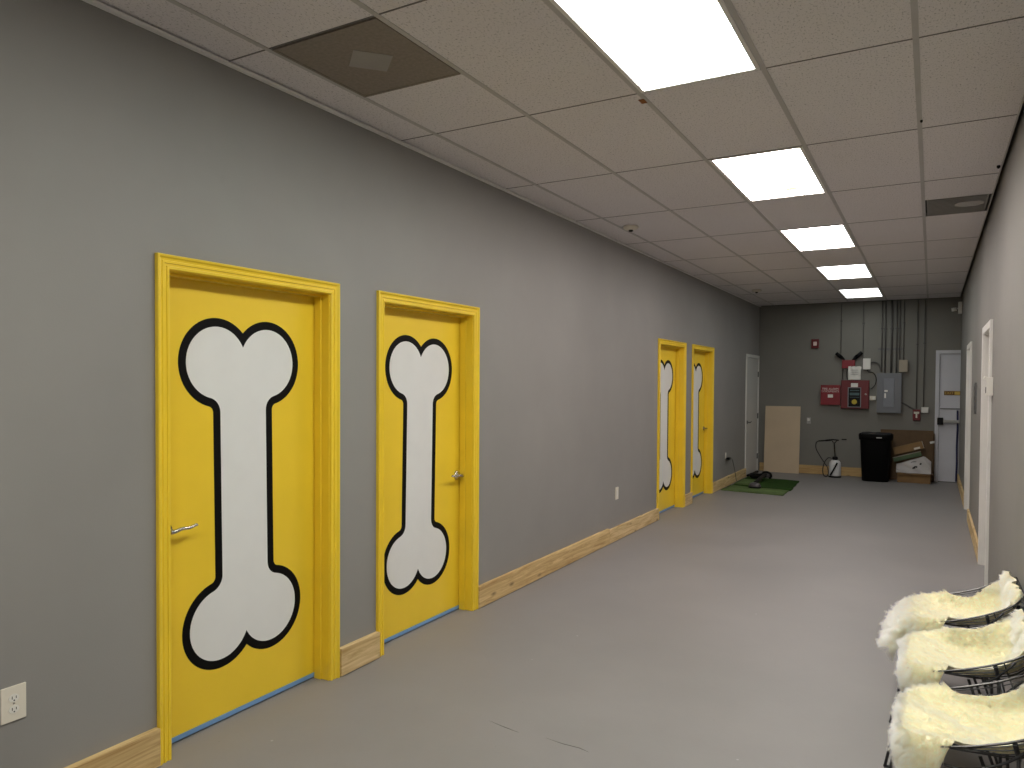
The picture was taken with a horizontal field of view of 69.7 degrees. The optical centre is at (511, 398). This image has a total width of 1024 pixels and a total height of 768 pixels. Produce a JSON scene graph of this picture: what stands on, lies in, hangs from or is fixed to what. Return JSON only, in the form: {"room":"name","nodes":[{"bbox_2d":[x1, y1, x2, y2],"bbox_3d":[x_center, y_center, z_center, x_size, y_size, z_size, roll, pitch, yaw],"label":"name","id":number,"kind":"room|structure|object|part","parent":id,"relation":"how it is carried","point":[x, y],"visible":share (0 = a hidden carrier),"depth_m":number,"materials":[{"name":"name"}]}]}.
{"room":"dog daycare corridor","nodes":[
{"label":"dog daycare corridor","id":0,"kind":"room"},
{"bbox_2d":[0,0,759,767],"bbox_3d":[0.149,-0.171,6.033,0.160,3.290,17.830,1,1,30],"label":"wall","id":1,"kind":"structure","parent":0,"point":[122,143],"depth_m":3.21,"materials":[{"name":"grey paint"}]},
{"bbox_2d":[0,682,25,724],"bbox_3d":[-1.748,1.069,2.579,0.009,0.124,0.082,1,1,30],"label":"wall outlet","id":2,"kind":"object","parent":1,"relation":"attached to","point":[13,698],"visible":1,"depth_m":2.58,"materials":[{"name":"beige plastic"}]},
{"bbox_2d":[9,694,18,701],"bbox_3d":[-1.746,1.050,2.577,0.003,0.028,0.034,1,1,30],"label":"receptacle","id":3,"kind":"object","parent":2,"relation":"attached to","point":[12,697],"depth_m":2.58,"materials":[{"name":"white plastic"}]},
{"bbox_2d":[9,705,19,713],"bbox_3d":[-1.746,1.089,2.578,0.003,0.028,0.034,1,1,30],"label":"receptacle","id":4,"kind":"object","parent":2,"relation":"attached to","point":[13,709],"depth_m":2.58,"materials":[{"name":"white plastic"}]},
{"bbox_2d":[64,727,160,767],"bbox_3d":[-2.834,1.490,0.669,0.030,0.157,5.502,1,1,30],"label":"baseboard","id":5,"kind":"structure","parent":1,"relation":"attached to","point":[143,750],"depth_m":2.94,"materials":[{"name":"brown wood"}]},
{"bbox_2d":[155,253,339,764],"bbox_3d":[-1.268,0.456,3.544,0.176,2.129,1.071,1,1,30],"label":"door","id":6,"kind":"structure","parent":1,"relation":"in","point":[247,360],"depth_m":3.53,"materials":[{"name":"yellow paint"}]},
{"bbox_3d":[-1.454,0.573,3.218,0.065,0.066,0.163,1,1,30],"label":"lever handle","id":7,"kind":"part","parent":6,"relation":"part of","materials":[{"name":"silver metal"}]},
{"bbox_2d":[340,631,379,675],"bbox_3d":[-0.857,1.430,4.132,0.030,0.150,0.319,1,1,30],"label":"baseboard","id":8,"kind":"structure","parent":1,"relation":"attached to","point":[358,653],"depth_m":4.11,"materials":[{"name":"brown wood"}]},
{"bbox_2d":[82,0,760,306],"bbox_3d":[0.202,-1.552,5.891,0.030,0.010,17.680,1,1,30],"label":"trim","id":9,"kind":"structure","parent":1,"relation":"attached to","point":[95,3],"depth_m":3.81,"materials":[{"name":"grey metal"}]},
{"bbox_2d":[376,290,479,656],"bbox_3d":[-0.576,0.433,4.757,0.176,2.129,1.084,1,1,30],"label":"door","id":10,"kind":"structure","parent":1,"relation":"in","point":[428,350],"depth_m":4.82,"materials":[{"name":"yellow paint"}]},
{"bbox_3d":[-0.384,0.538,5.090,0.065,0.066,0.165,1,1,30],"label":"lever handle","id":11,"kind":"part","parent":10,"relation":"part of","materials":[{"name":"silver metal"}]},
{"bbox_2d":[478,508,658,607],"bbox_3d":[0.733,1.377,6.914,0.030,0.152,3.934,1,1,30],"label":"baseboard","id":12,"kind":"structure","parent":1,"relation":"attached to","point":[494,589],"depth_m":6.25,"materials":[{"name":"brown wood"}]},
{"bbox_2d":[615,487,618,499],"bbox_3d":[1.073,0.969,7.519,0.009,0.125,0.082,1,1,30],"label":"wall outlet","id":13,"kind":"object","parent":1,"relation":"attached to","point":[616,488],"visible":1,"depth_m":7.50,"materials":[{"name":"beige plastic"}]},
{"bbox_2d":[656,338,686,512],"bbox_3d":[1.910,0.353,9.109,0.176,2.129,1.084,1,1,30],"label":"door","id":14,"kind":"structure","parent":1,"relation":"in","point":[672,355],"depth_m":9.38,"materials":[{"name":"yellow paint"}]},
{"bbox_2d":[685,492,692,506],"bbox_3d":[2.321,1.329,9.695,0.030,0.145,0.317,1,1,30],"label":"baseboard","id":15,"kind":"structure","parent":1,"relation":"attached to","point":[688,497],"depth_m":9.66,"materials":[{"name":"brown wood"}]},
{"bbox_2d":[690,344,713,497],"bbox_3d":[2.602,0.330,10.320,0.176,2.129,1.084,1,1,30],"label":"door","id":16,"kind":"structure","parent":1,"relation":"in","point":[702,388],"depth_m":10.63,"materials":[{"name":"yellow paint"}]},
{"bbox_2d":[713,468,745,492],"bbox_3d":[3.478,1.292,11.720,0.030,0.145,2.192,1,1,30],"label":"baseboard","id":17,"kind":"structure","parent":1,"relation":"attached to","point":[721,483],"depth_m":11.56,"materials":[{"name":"brown wood"}]},
{"bbox_2d":[745,354,759,474],"bbox_3d":[4.244,0.281,13.147,0.224,2.122,1.066,1,1,30],"label":"door","id":18,"kind":"structure","parent":1,"relation":"in","point":[752,361],"depth_m":13.11,"materials":[{"name":"white paint"}]},
{"bbox_2d":[97,0,1023,305],"bbox_3d":[1.515,-1.636,5.007,3.504,0.240,18.111,1,1,30],"label":"ceiling","id":19,"kind":"structure","parent":0,"point":[895,106],"depth_m":3.92,"materials":[{"name":"tile"}]},
{"bbox_2d":[272,17,459,97],"bbox_3d":[-0.639,-1.516,3.303,0.580,0.016,0.600,1,1,30],"label":"ceiling vent","id":20,"kind":"object","parent":19,"relation":"in","point":[367,57],"visible":0.99,"depth_m":3.27,"materials":[{"name":"metal"}]},
{"bbox_2d":[623,225,638,231],"bbox_3d":[1.088,-1.552,6.733,0.140,0.052,0.140,1,1,30],"label":"smoke detector","id":21,"kind":"object","parent":19,"relation":"attached to","point":[630,228],"visible":1,"depth_m":6.69,"materials":[{"name":"beige plastic"}]},
{"bbox_2d":[549,0,759,92],"bbox_3d":[0.582,-1.522,2.959,0.567,0.059,1.226,1,1,30],"label":"ceiling light","id":22,"kind":"object","parent":19,"relation":"attached to","point":[655,45],"visible":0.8,"depth_m":3.06,"materials":[{"name":"white plastic"}]},
{"bbox_2d":[752,289,761,292],"bbox_3d":[3.734,-1.635,11.220,0.140,0.052,0.140,1,1,30],"label":"smoke detector","id":23,"kind":"object","parent":19,"relation":"attached to","point":[753,290],"visible":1,"depth_m":11.18,"materials":[{"name":"beige plastic"}]},
{"bbox_2d":[708,146,826,201],"bbox_3d":[1.810,-1.562,5.109,0.567,0.059,1.226,1,1,30],"label":"ceiling light","id":24,"kind":"object","parent":19,"relation":"attached to","point":[788,172],"visible":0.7,"depth_m":5.04,"materials":[{"name":"white plastic"}]},
{"bbox_2d":[778,224,856,250],"bbox_3d":[3.038,-1.602,7.258,0.567,0.059,1.226,1,1,30],"label":"ceiling light","id":25,"kind":"object","parent":19,"relation":"attached to","point":[832,236],"visible":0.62,"depth_m":7.21,"materials":[{"name":"white plastic"}]},
{"bbox_2d":[815,264,872,279],"bbox_3d":[4.266,-1.642,9.408,0.567,0.059,1.226,1,1,30],"label":"ceiling light","id":26,"kind":"object","parent":19,"relation":"attached to","point":[856,270],"visible":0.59,"depth_m":9.37,"materials":[{"name":"white plastic"}]},
{"bbox_2d":[838,288,883,297],"bbox_3d":[5.494,-1.681,11.558,0.567,0.059,1.226,1,1,30],"label":"ceiling light","id":27,"kind":"object","parent":19,"relation":"attached to","point":[865,292],"visible":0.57,"depth_m":11.55,"materials":[{"name":"white plastic"}]},
{"bbox_2d":[927,194,989,215],"bbox_3d":[3.560,-1.546,5.887,0.413,0.024,0.602,1,1,30],"label":"ceiling vent","id":28,"kind":"object","parent":19,"relation":"in","point":[974,203],"visible":1,"depth_m":5.84,"materials":[{"name":"metal"}]},
{"bbox_3d":[3.602,-1.535,5.792,0.199,0.004,0.199,1,2,43],"label":"damper plate","id":29,"kind":"part","parent":28,"relation":"part of","materials":[{"name":"metal"}]},
{"bbox_2d":[157,470,1023,767],"bbox_3d":[1.591,1.559,5.242,3.504,0.122,17.830,1,1,30],"label":"floor","id":30,"kind":"structure","parent":0,"point":[729,629],"depth_m":4.24,"materials":[{"name":"paint"}]},
{"bbox_2d":[721,485,788,495],"bbox_3d":[3.663,1.377,11.064,0.912,0.014,0.680,1,1,30],"label":"mat","id":31,"kind":"object","parent":30,"relation":"on","point":[735,488],"visible":0.99,"depth_m":10.98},
{"bbox_2d":[748,471,771,487],"bbox_3d":[3.885,1.281,11.758,0.390,0.152,1.155,1,1,30],"label":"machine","id":32,"kind":"object","parent":31,"relation":"on","point":[765,474],"visible":1,"depth_m":12.04,"materials":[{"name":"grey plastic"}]},
{"bbox_3d":[4.091,1.279,12.225,0.100,0.121,0.284,-1,2,-44],"label":"motor","id":33,"kind":"part","parent":32,"relation":"part of","materials":[{"name":"black plastic"}]},
{"bbox_3d":[4.205,1.264,12.157,0.190,0.133,0.039,1,1,30],"label":"loop handle","id":34,"kind":"part","parent":32,"relation":"part of","materials":[{"name":"black plastic"}]},
{"bbox_2d":[732,476,798,490],"bbox_3d":[4.120,1.363,11.839,0.913,0.014,1.339,1,1,30],"label":"mat","id":35,"kind":"object","parent":30,"relation":"on","point":[783,484],"visible":0.71,"depth_m":11.74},
{"bbox_2d":[734,479,761,484],"bbox_3d":[3.836,1.347,11.845,0.373,0.012,0.735,1,1,30],"label":"mat","id":36,"kind":"object","parent":35,"relation":"on","point":[743,481],"visible":0.68,"depth_m":11.87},
{"bbox_2d":[764,406,800,473],"bbox_3d":[4.896,0.739,13.330,0.604,1.202,0.127,1,1,30],"label":"leaning board","id":37,"kind":"object","parent":30,"relation":"on","point":[782,423],"visible":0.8,"depth_m":13.32,"materials":[{"name":"beige wood"}]},
{"bbox_2d":[815,439,840,477],"bbox_3d":[5.478,1.029,12.744,0.426,0.659,0.223,1,1,30],"label":"sprayer","id":38,"kind":"object","parent":30,"relation":"on","point":[834,471],"visible":1,"depth_m":12.65,"materials":[{"name":"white plastic"}]},
{"bbox_3d":[5.579,1.196,12.701,0.194,0.292,0.194,1,1,30],"label":"tank","id":39,"kind":"part","parent":38,"relation":"part of","materials":[{"name":"white plastic"}]},
{"bbox_3d":[5.581,0.910,12.695,0.092,0.301,0.092,1,1,30],"label":"pump rod","id":40,"kind":"part","parent":38,"relation":"part of","materials":[{"name":"black plastic"}]},
{"bbox_2d":[859,432,893,481],"bbox_3d":[6.073,0.969,12.278,0.514,0.806,0.480,1,1,30],"label":"rubbish bin","id":41,"kind":"object","parent":30,"relation":"on","point":[875,447],"visible":1,"depth_m":12.11,"materials":[{"name":"black plastic"}]},
{"bbox_2d":[881,429,934,481],"bbox_3d":[6.627,0.952,12.341,0.804,0.840,0.153,1,1,30],"label":"cardboard sheet","id":42,"kind":"object","parent":30,"relation":"on","point":[901,437],"visible":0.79,"depth_m":12.35,"materials":[{"name":"brown cardboard"}]},
{"bbox_2d":[897,472,933,483],"bbox_3d":[6.629,1.296,12.073,0.530,0.168,0.292,1,1,30],"label":"carton","id":43,"kind":"object","parent":30,"relation":"on","point":[901,477],"visible":0.86,"depth_m":12.00,"materials":[{"name":"brown cardboard"}]},
{"bbox_2d":[896,456,930,473],"bbox_3d":[6.558,1.079,12.007,0.500,0.274,0.144,1,1,30],"label":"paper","id":44,"kind":"object","parent":43,"relation":"on","point":[922,465],"visible":1,"depth_m":11.98,"materials":[{"name":"white paper"}]},
{"bbox_2d":[893,451,921,461],"bbox_3d":[6.536,0.955,12.160,0.425,0.194,0.112,1,1,30],"label":"box","id":45,"kind":"object","parent":44,"relation":"on","point":[915,454],"visible":1,"depth_m":12.11,"materials":[{"name":"green cardboard"}]},
{"bbox_2d":[893,441,923,454],"bbox_3d":[6.557,0.817,12.163,0.458,0.238,0.092,1,1,30],"label":"box","id":46,"kind":"object","parent":45,"relation":"on","point":[917,445],"visible":1,"depth_m":12.12,"materials":[{"name":"brown cardboard"}]},
{"bbox_2d":[883,621,1023,767],"bbox_3d":[1.912,1.238,3.152,0.540,0.621,0.540,1,1,30],"label":"wire chair","id":47,"kind":"object","parent":30,"relation":"on","point":[995,666],"visible":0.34,"depth_m":2.91,"materials":[{"name":"black metal"}]},
{"bbox_3d":[1.648,1.338,3.080,0.157,0.420,0.092,1,1,30],"label":"leg","id":48,"kind":"part","parent":47,"relation":"part of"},
{"bbox_3d":[1.835,1.332,3.414,0.029,0.420,0.176,0,1,-31],"label":"leg","id":49,"kind":"part","parent":47,"relation":"part of","materials":[{"name":"black metal"}]},
{"bbox_2d":[893,609,1023,693],"bbox_3d":[1.940,1.123,3.133,0.449,0.436,0.541,1,1,30],"label":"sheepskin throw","id":50,"kind":"object","parent":47,"relation":"on","point":[920,654],"visible":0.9,"depth_m":3.20,"materials":[{"name":"white fur"}]},
{"bbox_3d":[1.923,1.085,3.143,0.343,0.150,0.540,1,1,30],"label":"under frame","id":51,"kind":"part","parent":47,"relation":"part of","materials":[{"name":"black metal"}]},
{"bbox_3d":[2.093,1.323,3.282,0.159,0.446,0.031,0,1,5],"label":"leg","id":52,"kind":"part","parent":47,"relation":"part of","materials":[{"name":"black metal"}]},
{"bbox_3d":[1.942,1.042,3.131,0.466,0.219,0.533,1,1,30],"label":"wire seat","id":53,"kind":"part","parent":47,"relation":"part of","materials":[{"name":"black metal"}]},
{"bbox_3d":[1.893,1.330,2.932,0.031,0.447,0.159,-1,2,-36],"label":"leg","id":54,"kind":"part","parent":47,"relation":"part of","materials":[{"name":"black metal"}]},
{"bbox_2d":[888,675,1023,767],"bbox_3d":[1.565,1.249,2.533,0.540,0.621,0.540,1,1,30],"label":"wire chair","id":55,"kind":"object","parent":30,"relation":"on","point":[1018,757],"visible":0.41,"depth_m":2.33,"materials":[{"name":"black metal"}]},
{"bbox_2d":[887,681,1023,767],"bbox_3d":[1.592,1.133,2.515,0.450,0.435,0.544,1,1,30],"label":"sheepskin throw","id":56,"kind":"object","parent":55,"relation":"on","point":[926,718],"visible":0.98,"depth_m":2.55,"materials":[{"name":"white fur"}]},
{"bbox_3d":[1.577,1.096,2.523,0.343,0.150,0.540,1,1,30],"label":"under frame","id":57,"kind":"part","parent":55,"relation":"part of","materials":[{"name":"black metal"}]},
{"bbox_3d":[1.596,1.053,2.512,0.466,0.219,0.533,1,1,30],"label":"wire seat","id":58,"kind":"part","parent":55,"relation":"part of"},
{"bbox_3d":[1.746,1.335,2.663,0.159,0.446,0.031,0,1,5],"label":"leg","id":59,"kind":"part","parent":55,"relation":"part of","materials":[{"name":"black metal"}]},
{"bbox_3d":[1.546,1.341,2.313,0.031,0.447,0.159,-1,2,-36],"label":"leg","id":60,"kind":"part","parent":55,"relation":"part of","materials":[{"name":"black metal"}]},
{"bbox_2d":[896,577,1023,695],"bbox_3d":[2.279,1.226,3.772,0.540,0.621,0.540,1,1,30],"label":"wire chair","id":61,"kind":"object","parent":30,"relation":"on","point":[986,616],"visible":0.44,"depth_m":3.53,"materials":[{"name":"black metal"}]},
{"bbox_2d":[875,570,1023,658],"bbox_3d":[2.252,1.101,3.781,0.573,0.424,0.542,1,1,30],"label":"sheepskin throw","id":62,"kind":"object","parent":61,"relation":"on","point":[925,609],"visible":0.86,"depth_m":3.80,"materials":[{"name":"white fur"}]},
{"bbox_3d":[2.310,1.030,3.750,0.466,0.219,0.533,1,1,30],"label":"wire seat","id":63,"kind":"part","parent":61,"relation":"part of","materials":[{"name":"black metal"}]},
{"bbox_3d":[2.261,1.318,3.551,0.031,0.447,0.159,-1,2,-36],"label":"leg","id":64,"kind":"part","parent":61,"relation":"part of","materials":[{"name":"black metal"}]},
{"bbox_3d":[2.291,1.073,3.762,0.343,0.150,0.540,1,1,30],"label":"under frame","id":65,"kind":"part","parent":61,"relation":"part of","materials":[{"name":"black metal"}]},
{"bbox_2d":[758,293,961,476],"bbox_3d":[6.349,-0.280,12.671,4.344,3.290,0.150,1,1,30],"label":"wall","id":66,"kind":"structure","parent":0,"point":[792,372],"depth_m":12.89,"materials":[{"name":"grey paint"}]},
{"bbox_2d":[759,462,861,476],"bbox_3d":[5.766,1.276,12.930,2.724,0.150,0.030,1,1,30],"label":"baseboard","id":67,"kind":"structure","parent":66,"relation":"attached to","point":[811,469],"depth_m":13.06,"materials":[{"name":"brown wood"}]},
{"bbox_2d":[811,339,818,347],"bbox_3d":[5.397,-0.976,13.084,0.124,0.164,0.062,1,1,30],"label":"fire alarm strobe","id":68,"kind":"object","parent":66,"relation":"attached to","point":[814,342],"visible":1,"depth_m":13.07,"materials":[{"name":"red plastic"}]},
{"bbox_2d":[821,385,840,404],"bbox_3d":[5.617,-0.063,12.957,0.316,0.348,0.094,1,1,30],"label":"box","id":69,"kind":"object","parent":66,"relation":"attached to","point":[830,394],"visible":1,"depth_m":12.91,"materials":[{"name":"red metal"}]},
{"bbox_2d":[840,302,842,334],"bbox_3d":[5.771,-1.305,12.879,0.034,1.005,0.037,1,1,30],"label":"conduit","id":70,"kind":"object","parent":66,"relation":"attached to","point":[841,321],"visible":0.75,"depth_m":12.86,"materials":[{"name":"grey metal"}]},
{"bbox_2d":[835,351,862,367],"bbox_3d":[5.867,-0.674,12.800,0.450,0.299,0.100,1,1,30],"label":"emergency light","id":71,"kind":"object","parent":66,"relation":"attached to","point":[845,363],"visible":1,"depth_m":12.78,"materials":[{"name":"red plastic"}]},
{"bbox_2d":[841,380,869,408],"bbox_3d":[5.949,-0.071,12.747,0.440,0.492,0.130,1,1,30],"label":"panel","id":72,"kind":"object","parent":66,"relation":"attached to","point":[854,393],"visible":1,"depth_m":12.69,"materials":[{"name":"red metal"}]},
{"bbox_2d":[848,366,860,379],"bbox_3d":[5.921,-0.443,12.701,0.204,0.234,0.042,1,1,30],"label":"paper packet","id":73,"kind":"object","parent":72,"relation":"on","point":[854,373],"visible":1,"depth_m":12.69,"materials":[{"name":"white paper"}]},
{"bbox_2d":[842,361,881,388],"bbox_3d":[6.055,-0.400,12.720,0.626,0.486,0.024,1,1,30],"label":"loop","id":74,"kind":"object","parent":66,"relation":"attached to","point":[872,361],"visible":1,"depth_m":12.62,"materials":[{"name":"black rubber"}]},
{"bbox_2d":[769,297,957,305],"bbox_3d":[5.951,-1.680,12.774,3.142,0.008,0.022,1,1,30],"label":"trim","id":75,"kind":"structure","parent":66,"relation":"attached to","point":[947,297],"depth_m":12.71,"materials":[{"name":"grey metal"}]},
{"bbox_2d":[862,307,864,345],"bbox_3d":[6.076,-1.242,12.706,0.034,1.120,0.037,1,1,30],"label":"conduit","id":76,"kind":"object","parent":66,"relation":"attached to","point":[863,323],"visible":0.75,"depth_m":12.69,"materials":[{"name":"grey metal"}]},
{"bbox_2d":[863,358,870,368],"bbox_3d":[6.119,-0.597,12.674,0.116,0.188,0.070,1,1,30],"label":"junction box","id":77,"kind":"object","parent":66,"relation":"attached to","point":[866,361],"visible":1,"depth_m":12.65,"materials":[{"name":"white plastic"}]},
{"bbox_2d":[881,300,883,369],"bbox_3d":[6.326,-1.127,12.563,0.042,1.340,0.041,1,1,30],"label":"conduit","id":78,"kind":"object","parent":66,"relation":"attached to","point":[882,328],"visible":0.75,"depth_m":12.55,"materials":[{"name":"grey metal"}]},
{"bbox_2d":[884,300,886,372],"bbox_3d":[6.369,-1.116,12.537,0.046,1.360,0.043,1,1,30],"label":"conduit","id":79,"kind":"object","parent":66,"relation":"attached to","point":[885,328],"visible":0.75,"depth_m":12.52,"materials":[{"name":"grey metal"}]},
{"bbox_2d":[876,373,901,412],"bbox_3d":[6.407,-0.094,12.487,0.372,0.674,0.126,1,1,30],"label":"breaker panel","id":80,"kind":"object","parent":66,"relation":"attached to","point":[889,385],"visible":1,"depth_m":12.44,"materials":[{"name":"grey metal"}]},
{"bbox_3d":[6.380,-0.100,12.443,0.164,0.485,0.012,1,1,30],"label":"panel door","id":81,"kind":"part","parent":80,"relation":"part of","materials":[{"name":"metal"}]},
{"bbox_2d":[878,348,902,349],"bbox_3d":[6.442,-0.842,12.508,0.380,0.040,0.030,1,1,30],"label":"channel","id":82,"kind":"object","parent":66,"relation":"attached to","point":[878,348],"visible":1,"depth_m":12.52,"materials":[{"name":"metal"}]},
{"bbox_2d":[890,300,893,372],"bbox_3d":[6.451,-1.115,12.487,0.056,1.360,0.048,1,1,30],"label":"conduit","id":83,"kind":"object","parent":66,"relation":"attached to","point":[891,328],"visible":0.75,"depth_m":12.47,"materials":[{"name":"grey metal"}]},
{"bbox_2d":[895,300,897,372],"bbox_3d":[6.519,-1.113,12.452,0.044,1.360,0.042,1,1,30],"label":"conduit","id":84,"kind":"object","parent":66,"relation":"attached to","point":[896,328],"visible":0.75,"depth_m":12.44,"materials":[{"name":"grey metal"}]},
{"bbox_2d":[899,300,900,372],"bbox_3d":[6.558,-1.113,12.431,0.040,1.360,0.040,1,1,30],"label":"conduit","id":85,"kind":"object","parent":66,"relation":"attached to","point":[900,300],"visible":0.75,"depth_m":12.42,"materials":[{"name":"grey metal"}]},
{"bbox_2d":[899,360,907,371],"bbox_3d":[6.596,-0.547,12.389,0.128,0.204,0.093,1,1,30],"label":"junction box","id":86,"kind":"object","parent":66,"relation":"attached to","point":[903,364],"visible":1,"depth_m":12.35,"materials":[{"name":"beige metal"}]},
{"bbox_2d":[903,299,904,359],"bbox_3d":[6.612,-1.217,12.399,0.036,1.150,0.038,1,1,30],"label":"conduit","id":87,"kind":"object","parent":66,"relation":"attached to","point":[904,299],"visible":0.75,"depth_m":12.39,"materials":[{"name":"grey metal"}]},
{"bbox_2d":[913,409,919,420],"bbox_3d":[6.777,0.275,12.316,0.112,0.184,0.068,1,1,30],"label":"station","id":88,"kind":"object","parent":66,"relation":"attached to","point":[916,412],"visible":1,"depth_m":12.29,"materials":[{"name":"red plastic"}]},
{"bbox_2d":[916,299,918,408],"bbox_3d":[6.785,-0.806,12.308,0.038,1.965,0.039,1,1,30],"label":"conduit","id":89,"kind":"object","parent":66,"relation":"attached to","point":[917,344],"visible":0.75,"depth_m":12.29,"materials":[{"name":"grey metal"}]},
{"bbox_2d":[923,298,925,406],"bbox_3d":[6.876,-0.822,12.255,0.038,1.930,0.039,1,1,30],"label":"conduit","id":90,"kind":"object","parent":66,"relation":"attached to","point":[924,343],"visible":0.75,"depth_m":12.24,"materials":[{"name":"grey metal"}]},
{"bbox_2d":[921,407,928,412],"bbox_3d":[6.883,0.191,12.256,0.104,0.092,0.064,1,1,30],"label":"junction box","id":91,"kind":"object","parent":66,"relation":"attached to","point":[923,409],"visible":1,"depth_m":12.23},
{"bbox_2d":[934,350,960,482],"bbox_3d":[7.474,0.297,11.994,1.000,2.178,0.210,1,1,30],"label":"door","id":92,"kind":"structure","parent":66,"relation":"in","point":[948,362],"depth_m":12.12,"materials":[{"name":"paint"}]},
{"bbox_2d":[959,101,1023,689],"bbox_3d":[3.016,-0.117,4.311,0.160,3.290,17.680,1,1,30],"label":"wall","id":93,"kind":"structure","parent":0,"point":[993,288],"depth_m":4.83,"materials":[{"name":"grey paint"}]},
{"bbox_2d":[951,302,961,313],"bbox_3d":[7.216,-1.469,11.930,0.150,0.190,0.120,1,1,30],"label":"security camera","id":94,"kind":"object","parent":93,"relation":"attached to","point":[959,308],"visible":0.98,"depth_m":11.87,"materials":[{"name":"white plastic"}]},
{"bbox_2d":[957,474,963,507],"bbox_3d":[6.595,1.330,10.803,0.022,0.145,2.884,1,1,30],"label":"baseboard","id":95,"kind":"structure","parent":93,"relation":"attached to","point":[959,484],"depth_m":10.59,"materials":[{"name":"brown wood"}]},
{"bbox_2d":[964,341,971,509],"bbox_3d":[5.695,0.382,9.043,0.170,2.118,1.028,1,1,30],"label":"door","id":96,"kind":"structure","parent":93,"relation":"in","point":[969,346],"depth_m":9.44,"materials":[{"name":"white paint"}]},
{"bbox_2d":[967,509,977,561],"bbox_3d":[4.791,1.389,7.644,0.022,0.145,2.328,1,1,30],"label":"baseboard","id":97,"kind":"structure","parent":93,"relation":"attached to","point":[971,527],"depth_m":7.45,"materials":[{"name":"brown wood"}]},
{"bbox_2d":[973,383,976,413],"bbox_3d":[4.830,-0.004,7.665,0.023,0.320,0.220,1,1,30],"label":"wall plate","id":98,"kind":"object","parent":93,"relation":"attached to","point":[975,384],"visible":0.99,"depth_m":7.57,"materials":[{"name":"metal"}]},
{"bbox_2d":[978,319,992,585],"bbox_3d":[4.029,0.436,6.126,0.170,2.118,1.028,1,1,30],"label":"door","id":99,"kind":"structure","parent":93,"relation":"in","point":[987,330],"depth_m":6.53,"materials":[{"name":"white paint"}]},
{"bbox_2d":[983,376,992,395],"bbox_3d":[3.647,-0.096,5.632,0.061,0.148,0.100,1,1,30],"label":"wall control box","id":100,"kind":"object","parent":93,"relation":"attached to","point":[989,380],"visible":1,"depth_m":5.59,"materials":[{"name":"white plastic"}]},
{"bbox_2d":[960,94,1023,295],"bbox_3d":[2.924,-1.526,4.319,0.008,0.034,17.650,1,1,30],"label":"trim","id":101,"kind":"structure","parent":93,"relation":"attached to","point":[1019,110],"depth_m":5.03,"materials":[{"name":"metal"}]}
]}

